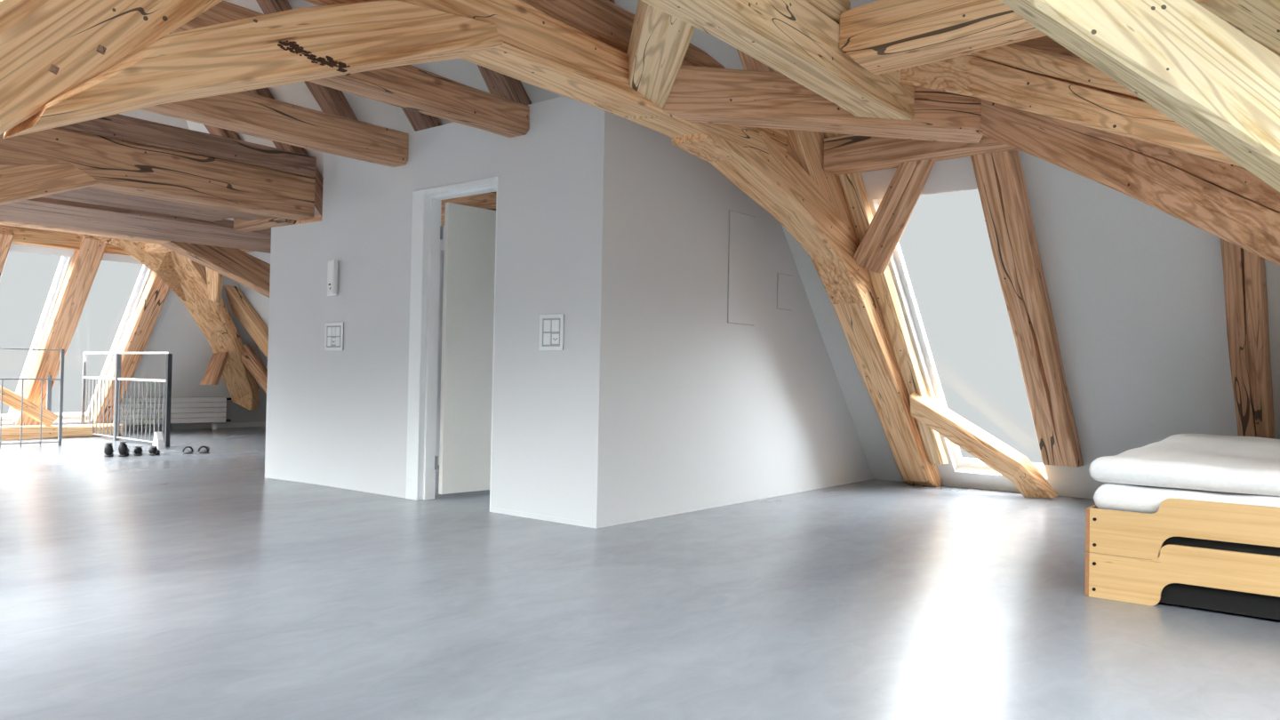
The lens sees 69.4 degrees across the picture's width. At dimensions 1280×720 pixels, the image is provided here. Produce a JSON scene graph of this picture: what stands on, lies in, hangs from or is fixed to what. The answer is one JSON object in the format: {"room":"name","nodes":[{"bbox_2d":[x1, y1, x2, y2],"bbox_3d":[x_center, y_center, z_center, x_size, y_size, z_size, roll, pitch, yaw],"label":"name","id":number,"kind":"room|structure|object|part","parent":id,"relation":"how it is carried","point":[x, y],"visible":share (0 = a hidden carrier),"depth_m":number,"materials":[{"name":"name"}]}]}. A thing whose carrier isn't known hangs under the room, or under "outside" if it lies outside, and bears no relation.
{"room":"attic loft","nodes":[
{"label":"attic loft","id":0,"kind":"room"},
{"bbox_2d":[0,109,266,425],"bbox_3d":[-6.402,-1.830,9.095,4.594,5.431,8.942,0,-1,39],"label":"wall","id":1,"kind":"structure","parent":0,"point":[175,331],"depth_m":11.70,"materials":[{"name":"paint"}]},
{"bbox_2d":[0,224,130,255],"bbox_3d":[-6.835,-1.312,9.141,0.210,0.192,3.700,0,-1,39],"label":"purlin","id":2,"kind":"object","parent":1,"relation":"attached to","point":[22,236],"visible":0.55,"depth_m":9.76,"materials":[{"name":"brown wood"}]},
{"bbox_2d":[112,397,231,432],"bbox_3d":[-6.192,0.713,12.287,0.100,0.460,1.520,0,-1,39],"label":"radiator","id":3,"kind":"object","parent":1,"relation":"attached to","point":[179,405],"visible":0.72,"depth_m":12.33,"materials":[{"name":"white metal"}]},
{"bbox_2d":[126,421,265,431],"bbox_3d":[-7.407,0.868,11.255,0.070,0.070,6.400,0,-1,39],"label":"baseboard","id":4,"kind":"structure","parent":1,"relation":"attached to","point":[261,423],"depth_m":12.84,"materials":[{"name":"white paint"}]},
{"bbox_2d":[170,250,258,410],"bbox_3d":[-5.324,-0.323,11.610,0.474,2.012,2.805,1,-1,-1],"label":"wooden beam","id":5,"kind":"structure","parent":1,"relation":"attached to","point":[213,318],"depth_m":11.67,"materials":[{"name":"brown wood"}]},
{"bbox_2d":[77,233,185,301],"bbox_3d":[-5.554,-1.081,10.429,0.631,0.720,1.486,0,-1,33],"label":"knee brace","id":6,"kind":"object","parent":5,"relation":"attached to","point":[161,264],"visible":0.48,"depth_m":10.29,"materials":[{"name":"brown wood"}]},
{"bbox_2d":[200,352,228,384],"bbox_3d":[-5.515,0.109,11.989,0.263,0.430,0.270,1,-1,0],"label":"brace","id":7,"kind":"object","parent":5,"relation":"attached to","point":[213,372],"visible":1,"depth_m":11.94,"materials":[{"name":"brown wood"}]},
{"bbox_2d":[205,266,223,303],"bbox_3d":[-4.910,-0.901,10.704,0.204,0.428,0.864,1,-1,-21],"label":"brace","id":8,"kind":"object","parent":5,"relation":"attached to","point":[214,280],"visible":0.72,"depth_m":10.68,"materials":[{"name":"brown wood"}]},
{"bbox_2d":[241,344,267,393],"bbox_3d":[-5.109,0.193,12.362,0.539,0.798,0.173,2,-1,-26],"label":"brace","id":9,"kind":"object","parent":5,"relation":"attached to","point":[250,358],"visible":0.66,"depth_m":12.30,"materials":[{"name":"brown wood"}]},
{"bbox_2d":[203,124,240,140],"bbox_3d":[-4.227,-2.265,9.580,0.231,3.394,2.961,0,-1,39],"label":"rafter","id":10,"kind":"object","parent":1,"relation":"attached to","point":[212,130],"visible":0.02,"depth_m":9.43,"materials":[{"name":"brown wood"}]},
{"bbox_2d":[224,285,268,358],"bbox_3d":[-5.032,-0.541,11.993,0.278,2.194,1.954,0,-1,38],"label":"rafter","id":11,"kind":"object","parent":1,"relation":"attached to","point":[241,307],"visible":0.3,"depth_m":11.88,"materials":[{"name":"brown wood"}]},
{"bbox_2d":[245,88,323,216],"bbox_3d":[-3.568,-2.414,8.899,0.230,3.094,2.709,0,-1,39],"label":"rafter","id":12,"kind":"object","parent":1,"relation":"attached to","point":[263,92],"visible":0.09,"depth_m":9.06,"materials":[{"name":"brown wood"}]},
{"bbox_2d":[0,208,270,253],"bbox_3d":[-4.898,-1.220,7.913,0.866,0.076,4.200,0,-1,39],"label":"board","id":13,"kind":"object","parent":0,"point":[9,215],"visible":0.52,"depth_m":8.35,"materials":[{"name":"brown wood"}]},
{"bbox_2d":[0,197,271,244],"bbox_3d":[-4.282,-1.181,7.420,0.646,0.076,4.200,0,-1,39],"label":"wooden beam","id":14,"kind":"structure","parent":0,"point":[222,228],"depth_m":7.50,"materials":[{"name":"brown wood"}]},
{"bbox_2d":[41,192,230,221],"bbox_3d":[-4.223,-1.226,6.466,0.566,0.075,2.780,0,-1,39],"label":"board","id":15,"kind":"object","parent":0,"point":[60,196],"visible":0.23,"depth_m":7.09,"materials":[{"name":"brown wood"}]},
{"bbox_2d":[62,187,270,220],"bbox_3d":[-3.802,-1.178,6.129,0.485,0.076,2.780,0,-1,39],"label":"board","id":16,"kind":"object","parent":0,"point":[84,192],"visible":0.34,"depth_m":6.67,"materials":[{"name":"brown wood"}]},
{"bbox_2d":[264,221,321,484],"bbox_3d":[-2.619,-0.058,7.155,0.640,1.970,0.195,0,-1,39],"label":"wall","id":17,"kind":"structure","parent":0,"point":[296,249],"depth_m":7.09,"materials":[{"name":"paint"}]},
{"bbox_2d":[233,216,295,231],"bbox_3d":[-2.985,-1.115,7.341,0.765,0.131,0.108,0,-1,39],"label":"trimmer","id":18,"kind":"object","parent":17,"relation":"on","point":[239,225],"visible":0.52,"depth_m":7.32,"materials":[{"name":"brown wood"}]},
{"bbox_2d":[435,250,443,464],"bbox_3d":[-1.678,-0.014,8.759,0.110,1.970,3.486,0,-1,39],"label":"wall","id":19,"kind":"structure","parent":0,"point":[438,406],"depth_m":8.47,"materials":[{"name":"paint"}]},
{"bbox_2d":[315,96,618,527],"bbox_3d":[-1.270,-0.304,6.097,2.786,2.480,0.120,0,-1,39],"label":"wall","id":20,"kind":"structure","parent":0,"point":[556,216],"depth_m":5.62,"materials":[{"name":"paint"}]},
{"bbox_2d":[140,91,408,167],"bbox_3d":[-2.588,-1.478,5.183,0.206,0.223,3.000,0,-1,39],"label":"joist","id":21,"kind":"object","parent":20,"relation":"attached to","point":[242,112],"visible":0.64,"depth_m":5.66,"materials":[{"name":"brown wood"}]},
{"bbox_2d":[327,259,338,295],"bbox_3d":[-2.266,-0.602,6.788,0.145,0.260,0.054,0,-1,39],"label":"intercom","id":22,"kind":"object","parent":20,"relation":"attached to","point":[332,270],"visible":1,"depth_m":6.74,"materials":[{"name":"white plastic"}]},
{"bbox_2d":[324,321,343,350],"bbox_3d":[-2.237,-0.175,6.778,0.238,0.200,0.013,0,-1,39],"label":"light switch","id":23,"kind":"object","parent":20,"relation":"attached to","point":[334,332],"visible":1,"depth_m":6.77,"materials":[{"name":"white paint"}]},
{"bbox_2d":[331,337,335,344],"bbox_3d":[-2.246,-0.137,6.780,0.048,0.048,0.003,0,-1,39],"label":"socket","id":24,"kind":"object","parent":23,"relation":"attached to","point":[333,340],"depth_m":6.78,"materials":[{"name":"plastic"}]},
{"bbox_2d":[169,0,529,137],"bbox_3d":[-1.679,-1.492,4.458,0.209,0.199,3.000,0,-1,39],"label":"joist","id":25,"kind":"object","parent":20,"relation":"attached to","point":[410,87],"visible":0.55,"depth_m":4.99,"materials":[{"name":"brown wood"}]},
{"bbox_2d":[405,176,497,511],"bbox_3d":[-0.925,-0.090,6.351,0.830,2.072,0.984,0,-1,39],"label":"door","id":26,"kind":"structure","parent":20,"relation":"in","point":[470,232],"depth_m":6.24,"materials":[{"name":"white paint"}]},
{"bbox_2d":[490,507,596,528],"bbox_3d":[-0.581,0.924,5.429,0.868,0.028,0.003,0,-1,39],"label":"trim","id":27,"kind":"structure","parent":20,"relation":"attached to","point":[492,509],"depth_m":5.41,"materials":[{"name":"paint"}]},
{"bbox_2d":[539,313,564,350],"bbox_3d":[-0.512,-0.163,5.402,0.196,0.207,0.013,0,-1,39],"label":"light switch","id":28,"kind":"object","parent":20,"relation":"attached to","point":[551,326],"visible":1,"depth_m":5.39,"materials":[{"name":"white paint"}]},
{"bbox_2d":[552,334,559,343],"bbox_3d":[-0.492,-0.123,5.381,0.059,0.059,0.003,0,-1,39],"label":"socket","id":29,"kind":"object","parent":28,"relation":"attached to","point":[555,337],"depth_m":5.38,"materials":[{"name":"plastic"}]},
{"bbox_2d":[0,426,1279,719],"bbox_3d":[-1.958,1.012,5.459,16.460,0.200,9.542,0,-1,39],"label":"floor","id":30,"kind":"structure","parent":0,"point":[171,584],"depth_m":3.41,"materials":[{"name":"grey concrete"}]},
{"bbox_2d":[0,347,64,447],"bbox_3d":[-6.582,0.375,9.231,0.030,1.020,1.470,0,-1,39],"label":"stair railing","id":31,"kind":"object","parent":30,"relation":"on","point":[62,351],"visible":1,"depth_m":9.65,"materials":[{"name":"metal"}]},
{"bbox_3d":[-6.591,0.848,9.223,0.016,0.015,1.440,0,-1,39],"label":"rail","id":32,"kind":"part","parent":31,"relation":"part of","materials":[{"name":"metal"}]},
{"bbox_3d":[-6.578,0.188,9.234,0.016,0.015,1.440,0,-1,39],"label":"rail","id":33,"kind":"part","parent":31,"relation":"part of","materials":[{"name":"metal"}]},
{"bbox_3d":[-6.572,-0.121,9.239,0.016,0.012,1.440,0,-1,39],"label":"rail","id":34,"kind":"part","parent":31,"relation":"part of","materials":[{"name":"metal"}]},
{"bbox_3d":[-6.133,0.393,9.793,0.030,1.020,0.030,0,-1,39],"label":"post","id":35,"kind":"part","parent":31,"relation":"part of","materials":[{"name":"grey metal"}]},
{"bbox_2d":[45,375,52,425],"bbox_3d":[-6.833,0.539,10.680,0.080,0.730,0.044,0,-1,39],"label":"post","id":36,"kind":"object","parent":30,"relation":"on","point":[48,406],"visible":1,"depth_m":10.67,"materials":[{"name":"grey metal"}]},
{"bbox_2d":[1,423,123,439],"bbox_3d":[-7.646,0.804,9.785,0.261,0.151,4.000,0,-1,39],"label":"beam","id":37,"kind":"structure","parent":30,"relation":"on","point":[8,432],"depth_m":10.68,"materials":[{"name":"brown wood"}]},
{"bbox_2d":[0,385,58,425],"bbox_3d":[-7.088,0.436,10.469,0.880,0.640,0.113,2,-1,-41],"label":"brace","id":38,"kind":"object","parent":37,"relation":"on","point":[32,410],"visible":0.87,"depth_m":10.52,"materials":[{"name":"brown wood"}]},
{"bbox_2d":[103,442,113,456],"bbox_3d":[-5.023,0.843,8.742,0.094,0.128,0.270,2,-1,-29],"label":"shoe","id":39,"kind":"object","parent":30,"relation":"on","point":[108,451],"visible":1,"depth_m":8.63,"materials":[{"name":"black leather"}]},
{"bbox_2d":[0,0,223,135],"bbox_3d":[-1.923,-0.420,2.275,0.263,2.560,2.463,0,-1,39],"label":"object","id":40,"kind":"structure","parent":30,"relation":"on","point":[49,48],"depth_m":2.52,"materials":[{"name":"brown wood"}]},
{"bbox_2d":[3,0,503,138],"bbox_3d":[-1.178,-0.986,3.185,0.289,0.770,1.661,0,-1,39],"label":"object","id":41,"kind":"structure","parent":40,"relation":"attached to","point":[312,43],"depth_m":2.98,"materials":[{"name":"brown wood"}]},
{"bbox_2d":[304,0,787,155],"bbox_3d":[-0.373,-1.378,4.212,0.260,0.264,3.755,0,-2,39],"label":"tie beam","id":42,"kind":"structure","parent":40,"relation":"attached to","point":[539,49],"depth_m":4.13,"materials":[{"name":"brown wood"}]},
{"bbox_2d":[521,0,725,68],"bbox_3d":[-0.434,-1.668,4.270,0.244,0.248,2.857,0,-3,39],"label":"beam","id":43,"kind":"structure","parent":42,"relation":"on","point":[604,20],"depth_m":4.42,"materials":[{"name":"brown wood"}]},
{"bbox_2d":[624,0,695,118],"bbox_3d":[0.124,-1.538,3.966,0.259,0.590,1.582,1,-1,-11],"label":"beam","id":44,"kind":"structure","parent":42,"relation":"attached to","point":[660,41],"depth_m":4.15,"materials":[{"name":"brown wood"}]},
{"bbox_2d":[663,65,983,143],"bbox_3d":[1.004,-1.342,4.857,1.831,0.255,0.285,1,-1,-9],"label":"diagonal beam","id":45,"kind":"structure","parent":42,"relation":"attached to","point":[770,100],"depth_m":4.72,"materials":[{"name":"brown wood"}]},
{"bbox_2d":[900,43,1241,167],"bbox_3d":[2.581,-0.494,2.827,0.506,2.300,4.662,2,-1,-30],"label":"beam","id":46,"kind":"structure","parent":45,"relation":"attached to","point":[1070,89],"depth_m":4.09,"materials":[{"name":"brown wood"}]},
{"bbox_2d":[640,0,914,119],"bbox_3d":[0.278,-1.421,3.528,0.232,0.261,3.393,0,-2,39],"label":"tie beam","id":47,"kind":"structure","parent":46,"relation":"attached to","point":[796,39],"depth_m":3.91,"materials":[{"name":"brown wood"}]},
{"bbox_2d":[805,0,850,24],"bbox_3d":[-0.007,-1.659,3.161,0.202,0.205,2.854,0,-2,39],"label":"beam","id":48,"kind":"structure","parent":47,"relation":"on","point":[833,9],"depth_m":4.09,"materials":[{"name":"brown wood"}]},
{"bbox_2d":[839,0,1213,75],"bbox_3d":[1.571,-1.449,3.699,1.573,0.291,0.240,0,-1,39],"label":"cross beam","id":49,"kind":"structure","parent":47,"relation":"attached to","point":[882,36],"depth_m":3.90,"materials":[{"name":"brown wood"}]},
{"bbox_2d":[1199,0,1279,55],"bbox_3d":[3.687,-0.605,3.653,3.885,2.510,0.211,1,-1,2],"label":"rafter","id":50,"kind":"object","parent":49,"relation":"attached to","point":[1259,20],"visible":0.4,"depth_m":3.62,"materials":[{"name":"brown wood"}]},
{"bbox_2d":[1012,35,1080,58],"bbox_3d":[2.063,-1.503,4.418,1.100,0.650,0.208,0,-1,39],"label":"board","id":51,"kind":"object","parent":46,"relation":"attached to","point":[1044,43],"visible":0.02,"depth_m":4.39,"materials":[{"name":"brown wood"}]},
{"bbox_2d":[118,441,129,456],"bbox_3d":[-4.909,0.841,8.795,0.094,0.137,0.270,2,-1,-23],"label":"shoe","id":52,"kind":"object","parent":30,"relation":"on","point":[123,449],"visible":1,"depth_m":8.68,"materials":[{"name":"black leather"}]},
{"bbox_2d":[80,352,172,447],"bbox_3d":[-5.873,0.414,10.507,2.248,1.012,0.050,0,-1,39],"label":"stair railing","id":53,"kind":"object","parent":30,"relation":"on","point":[166,412],"visible":0.91,"depth_m":10.50,"materials":[{"name":"grey metal"}]},
{"bbox_3d":[-6.739,0.414,11.198,0.030,1.000,0.030,0,-1,39],"label":"post","id":54,"kind":"part","parent":53,"relation":"part of","materials":[{"name":"grey metal"}]},
{"bbox_3d":[-5.997,0.424,10.605,0.050,0.990,0.050,0,-1,39],"label":"post","id":55,"kind":"part","parent":53,"relation":"part of","materials":[{"name":"grey metal"}]},
{"bbox_3d":[-5.885,0.883,10.501,2.210,0.012,0.016,0,-1,39],"label":"rail","id":56,"kind":"part","parent":53,"relation":"part of","materials":[{"name":"white metal"}]},
{"bbox_3d":[-5.872,0.217,10.512,2.210,0.025,0.024,0,-1,39],"label":"rail","id":57,"kind":"part","parent":53,"relation":"part of","materials":[{"name":"white metal"}]},
{"bbox_3d":[-5.866,-0.080,10.517,2.210,0.024,0.020,0,-1,39],"label":"rail","id":58,"kind":"part","parent":53,"relation":"part of","materials":[{"name":"white metal"}]},
{"bbox_3d":[-5.012,0.430,9.819,0.045,0.990,0.045,0,-1,39],"label":"post","id":59,"kind":"part","parent":53,"relation":"part of","materials":[{"name":"grey metal"}]},
{"bbox_2d":[133,446,143,455],"bbox_3d":[-4.844,0.870,8.919,0.094,0.085,0.270,2,-1,-29],"label":"shoe","id":60,"kind":"object","parent":30,"relation":"on","point":[138,451],"visible":1,"depth_m":8.81,"materials":[{"name":"black leather"}]},
{"bbox_2d":[148,446,159,455],"bbox_3d":[-4.718,0.876,8.982,0.094,0.081,0.270,1,-1,-20],"label":"shoe","id":61,"kind":"object","parent":30,"relation":"on","point":[153,450],"visible":1,"depth_m":8.87,"materials":[{"name":"black leather"}]},
{"bbox_2d":[151,432,164,448],"bbox_3d":[-5.034,0.837,9.650,0.140,0.170,0.072,0,-1,39],"label":"wedge","id":62,"kind":"object","parent":30,"relation":"on","point":[158,440],"visible":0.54,"depth_m":9.63,"materials":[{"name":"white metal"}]},
{"bbox_2d":[182,445,193,454],"bbox_3d":[-4.507,0.888,9.217,0.102,0.074,0.260,2,-1,-26],"label":"sandal","id":63,"kind":"object","parent":30,"relation":"on","point":[184,451],"visible":1,"depth_m":9.15,"materials":[{"name":"black leather"}]},
{"bbox_2d":[197,445,209,453],"bbox_3d":[-4.381,0.891,9.285,0.102,0.074,0.260,1,-1,-20],"label":"sandal","id":64,"kind":"object","parent":30,"relation":"on","point":[207,448],"visible":1,"depth_m":9.22,"materials":[{"name":"black leather"}]},
{"bbox_2d":[786,129,940,486],"bbox_3d":[1.613,-0.299,6.708,0.261,2.600,2.520,0,-1,39],"label":"wooden beam","id":65,"kind":"structure","parent":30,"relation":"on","point":[862,324],"depth_m":6.78,"materials":[{"name":"brown wood"}]},
{"bbox_2d":[671,130,870,303],"bbox_3d":[0.902,-0.872,5.802,0.253,0.908,2.051,0,-1,39],"label":"knee brace","id":66,"kind":"object","parent":65,"relation":"attached to","point":[775,181],"visible":0.94,"depth_m":5.78,"materials":[{"name":"brown wood"}]},
{"bbox_2d":[853,159,935,273],"bbox_3d":[1.641,-0.963,5.986,0.282,0.733,0.892,1,-1,-8],"label":"brace","id":67,"kind":"object","parent":65,"relation":"attached to","point":[875,252],"visible":0.86,"depth_m":5.98,"materials":[{"name":"brown wood"}]},
{"bbox_2d":[909,392,1057,498],"bbox_3d":[2.573,0.625,6.986,1.095,0.798,0.247,1,-1,6],"label":"brace","id":68,"kind":"object","parent":30,"relation":"on","point":[987,448],"visible":1,"depth_m":6.94,"materials":[{"name":"brown wood"}]},
{"bbox_2d":[1000,0,1279,192],"bbox_3d":[2.006,-0.430,2.524,2.822,2.740,0.488,1,-1,19],"label":"wooden beam","id":69,"kind":"structure","parent":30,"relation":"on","point":[1196,68],"depth_m":2.69,"materials":[{"name":"brown wood"}]},
{"bbox_2d":[1084,544,1279,620],"bbox_3d":[3.163,0.865,4.011,1.800,0.244,2.104,0,-1,39],"label":"bed","id":70,"kind":"object","parent":30,"relation":"on","point":[1243,583],"visible":0.52,"depth_m":3.52,"materials":[{"name":"brown wood"}]},
{"bbox_3d":[2.466,0.894,4.569,0.016,0.175,2.098,0,-1,39],"label":"panel","id":71,"kind":"part","parent":70,"relation":"part of","materials":[{"name":"brown wood"}]},
{"bbox_2d":[1085,497,1279,559],"bbox_3d":[3.167,0.686,4.014,1.800,0.244,2.104,0,-1,39],"label":"bed","id":72,"kind":"object","parent":70,"relation":"on","point":[1253,529],"visible":0.63,"depth_m":3.54,"materials":[{"name":"brown wood"}]},
{"bbox_3d":[2.470,0.716,4.571,0.016,0.175,2.098,0,-1,39],"label":"panel","id":73,"kind":"part","parent":72,"relation":"part of","materials":[{"name":"brown wood"}]},
{"bbox_2d":[1092,482,1279,513],"bbox_3d":[3.173,0.588,4.018,1.768,0.127,2.035,0,-1,39],"label":"mattress","id":74,"kind":"object","parent":72,"relation":"on","point":[1131,498],"visible":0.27,"depth_m":3.65,"materials":[{"name":"white fabric"}]},
{"bbox_2d":[1088,433,1279,495],"bbox_3d":[3.160,0.461,4.032,1.768,0.138,2.035,0,-1,39],"label":"mattress","id":75,"kind":"object","parent":74,"relation":"on","point":[1248,465],"visible":1,"depth_m":3.71,"materials":[{"name":"white fabric"}]},
{"bbox_3d":[2.539,0.683,3.228,1.740,0.140,0.025,0,-1,39],"label":"rail","id":76,"kind":"part","parent":72,"relation":"part of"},
{"bbox_3d":[2.536,0.871,3.225,1.740,0.158,0.025,0,-1,39],"label":"rail","id":77,"kind":"part","parent":70,"relation":"part of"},
{"bbox_3d":[-4.848,-0.144,4.193,0.262,2.730,0.447,0,-45,39],"label":"strut","id":78,"kind":"object","parent":30,"relation":"on","visible":0},
{"bbox_2d":[0,163,99,205],"bbox_3d":[-3.905,-0.927,5.352,0.257,0.600,1.351,0,-1,38],"label":"knee brace","id":79,"kind":"object","parent":78,"relation":"attached to","point":[18,182],"visible":0.97,"depth_m":5.54,"materials":[{"name":"brown wood"}]},
{"bbox_2d":[0,127,315,220],"bbox_3d":[-3.487,-1.260,5.890,0.261,0.310,2.995,0,-1,39],"label":"beam","id":80,"kind":"structure","parent":78,"relation":"on","point":[119,166],"depth_m":6.16,"materials":[{"name":"brown wood"}]},
{"bbox_2d":[57,113,316,177],"bbox_3d":[-3.469,-1.494,5.882,0.236,0.166,2.995,0,-1,39],"label":"beam","id":81,"kind":"structure","parent":80,"relation":"on","point":[117,126],"depth_m":6.28,"materials":[{"name":"brown wood"}]},
{"bbox_2d":[185,0,1279,498],"bbox_3d":[-0.472,-1.746,7.300,15.860,5.431,4.594,0,-1,39],"label":"wall","id":82,"kind":"structure","parent":0,"point":[1135,289],"depth_m":5.94,"materials":[{"name":"paint"}]},
{"bbox_2d":[0,227,14,275],"bbox_3d":[-7.192,-0.296,9.867,1.830,2.140,0.249,0,-1,37],"label":"rafter","id":83,"kind":"object","parent":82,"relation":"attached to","point":[6,235],"visible":1,"depth_m":9.43,"materials":[{"name":"brown wood"}]},
{"bbox_2d":[0,250,66,419],"bbox_3d":[-7.091,-0.252,10.387,1.624,1.922,0.580,0,-1,39],"label":"window","id":84,"kind":"structure","parent":82,"relation":"in","point":[9,416],"depth_m":10.52,"materials":[{"name":"white paint"}]},
{"bbox_2d":[14,233,107,425],"bbox_3d":[-6.623,-0.299,10.546,1.870,2.190,0.250,0,-1,38],"label":"rafter","id":85,"kind":"object","parent":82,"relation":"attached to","point":[85,261],"visible":0.81,"depth_m":10.39,"materials":[{"name":"brown wood"}]},
{"bbox_2d":[55,264,147,418],"bbox_3d":[-6.555,-0.231,11.059,1.624,1.922,0.580,0,-1,39],"label":"window","id":86,"kind":"structure","parent":82,"relation":"in","point":[65,415],"depth_m":11.26,"materials":[{"name":"white paint"}]},
{"bbox_2d":[91,271,169,423],"bbox_3d":[-6.114,-0.254,11.219,1.829,2.140,0.232,0,-1,37],"label":"rafter","id":87,"kind":"object","parent":82,"relation":"attached to","point":[147,312],"visible":0.62,"depth_m":11.13,"materials":[{"name":"brown wood"}]},
{"bbox_2d":[144,242,171,253],"bbox_3d":[-5.071,-1.285,9.909,0.206,0.210,1.763,2,-1,-41],"label":"beam","id":88,"kind":"structure","parent":82,"relation":"attached to","point":[149,247],"depth_m":10.02,"materials":[{"name":"brown wood"}]},
{"bbox_2d":[0,219,190,244],"bbox_3d":[-5.783,-1.302,7.854,0.260,0.211,3.800,0,-1,39],"label":"tie beam","id":89,"kind":"structure","parent":88,"relation":"attached to","point":[2,222],"depth_m":8.56,"materials":[{"name":"brown wood"}]},
{"bbox_2d":[160,240,270,297],"bbox_3d":[-4.047,-0.753,10.034,0.260,1.200,2.201,0,-1,39],"label":"knee brace","id":90,"kind":"object","parent":89,"relation":"attached to","point":[246,269],"visible":0.35,"depth_m":9.62,"materials":[{"name":"brown wood"}]},
{"bbox_2d":[256,0,358,120],"bbox_3d":[-2.786,-2.409,8.275,0.231,3.094,2.709,0,-1,39],"label":"rafter","id":91,"kind":"object","parent":82,"relation":"attached to","point":[331,100],"visible":0.14,"depth_m":8.20,"materials":[{"name":"brown wood"}]},
{"bbox_2d":[239,191,496,252],"bbox_3d":[-2.277,-1.360,8.808,7.440,0.252,0.212,0,-1,39],"label":"purlin","id":92,"kind":"object","parent":82,"relation":"attached to","point":[487,201],"visible":0.04,"depth_m":8.05,"materials":[{"name":"brown wood"}]},
{"bbox_2d":[401,107,442,131],"bbox_3d":[-2.064,-2.558,7.542,0.230,2.794,2.458,0,-1,39],"label":"rafter","id":93,"kind":"object","parent":82,"relation":"attached to","point":[419,121],"visible":0.09,"depth_m":7.77,"materials":[{"name":"brown wood"}]},
{"bbox_2d":[477,64,532,104],"bbox_3d":[-1.235,-2.553,6.881,0.230,2.794,2.458,0,-1,39],"label":"rafter","id":94,"kind":"object","parent":82,"relation":"attached to","point":[500,84],"visible":0.09,"depth_m":7.06,"materials":[{"name":"brown wood"}]},
{"bbox_2d":[736,48,776,71],"bbox_3d":[0.507,-2.542,5.491,0.290,2.194,1.954,0,-1,38],"label":"rafter","id":95,"kind":"object","parent":82,"relation":"attached to","point":[748,62],"visible":0.06,"depth_m":5.84,"materials":[{"name":"brown wood"}]},
{"bbox_2d":[824,132,948,463],"bbox_3d":[1.734,-0.550,6.558,0.126,2.695,2.351,0,-1,39],"label":"rafter","id":96,"kind":"object","parent":82,"relation":"attached to","point":[852,186],"visible":0.58,"depth_m":6.63,"materials":[{"name":"brown wood"}]},
{"bbox_2d":[824,134,1018,175],"bbox_3d":[2.405,-1.310,5.072,2.980,0.210,0.211,0,-1,39],"label":"purlin","id":97,"kind":"object","parent":82,"relation":"attached to","point":[847,154],"visible":0.3,"depth_m":5.67,"materials":[{"name":"brown wood"}]},
{"bbox_2d":[877,188,1046,472],"bbox_3d":[2.376,-0.146,6.672,0.710,1.972,1.666,0,-1,39],"label":"window","id":98,"kind":"structure","parent":82,"relation":"in","point":[898,254],"depth_m":6.87,"materials":[{"name":"white paint"}]},
{"bbox_3d":[2.375,-0.145,6.671,0.640,1.874,1.574,0,-1,39],"label":"pane","id":99,"kind":"part","parent":98,"relation":"part of","materials":[{"name":"clear glass"}]},
{"bbox_2d":[970,150,1083,466],"bbox_3d":[2.605,-0.270,6.129,0.246,2.034,1.820,0,-1,39],"label":"rafter","id":100,"kind":"object","parent":82,"relation":"attached to","point":[999,176],"visible":0.99,"depth_m":5.95,"materials":[{"name":"brown wood"}]},
{"bbox_2d":[975,98,1279,265],"bbox_3d":[2.772,-0.253,3.273,0.443,2.440,3.757,2,-1,-31],"label":"beam","id":101,"kind":"structure","parent":82,"relation":"attached to","point":[1228,202],"depth_m":4.02,"materials":[{"name":"brown wood"}]},
{"bbox_2d":[1220,238,1274,438],"bbox_3d":[3.196,-0.959,4.949,0.196,3.274,2.860,0,-1,39],"label":"rafter","id":102,"kind":"object","parent":82,"relation":"attached to","point":[1244,271],"visible":0.46,"depth_m":5.37,"materials":[{"name":"brown wood"}]},
{"bbox_2d":[610,116,873,526],"bbox_3d":[0.905,-0.253,6.686,0.120,2.480,3.517,0,-1,39],"label":"wall","id":103,"kind":"structure","parent":0,"point":[708,412],"depth_m":5.97,"materials":[{"name":"paint"}]},
{"bbox_2d":[727,209,756,325],"bbox_3d":[0.699,-0.623,6.321,0.008,0.760,0.340,0,-1,39],"label":"access hatch","id":104,"kind":"object","parent":103,"relation":"attached to","point":[742,228],"visible":1,"depth_m":6.31,"materials":[{"name":"paint"}]},
{"bbox_2d":[776,272,791,310],"bbox_3d":[1.061,-0.499,6.776,0.008,0.260,0.210,0,-1,39],"label":"access hatch","id":105,"kind":"object","parent":103,"relation":"attached to","point":[784,282],"visible":1,"depth_m":6.76,"materials":[{"name":"paint"}]}
]}

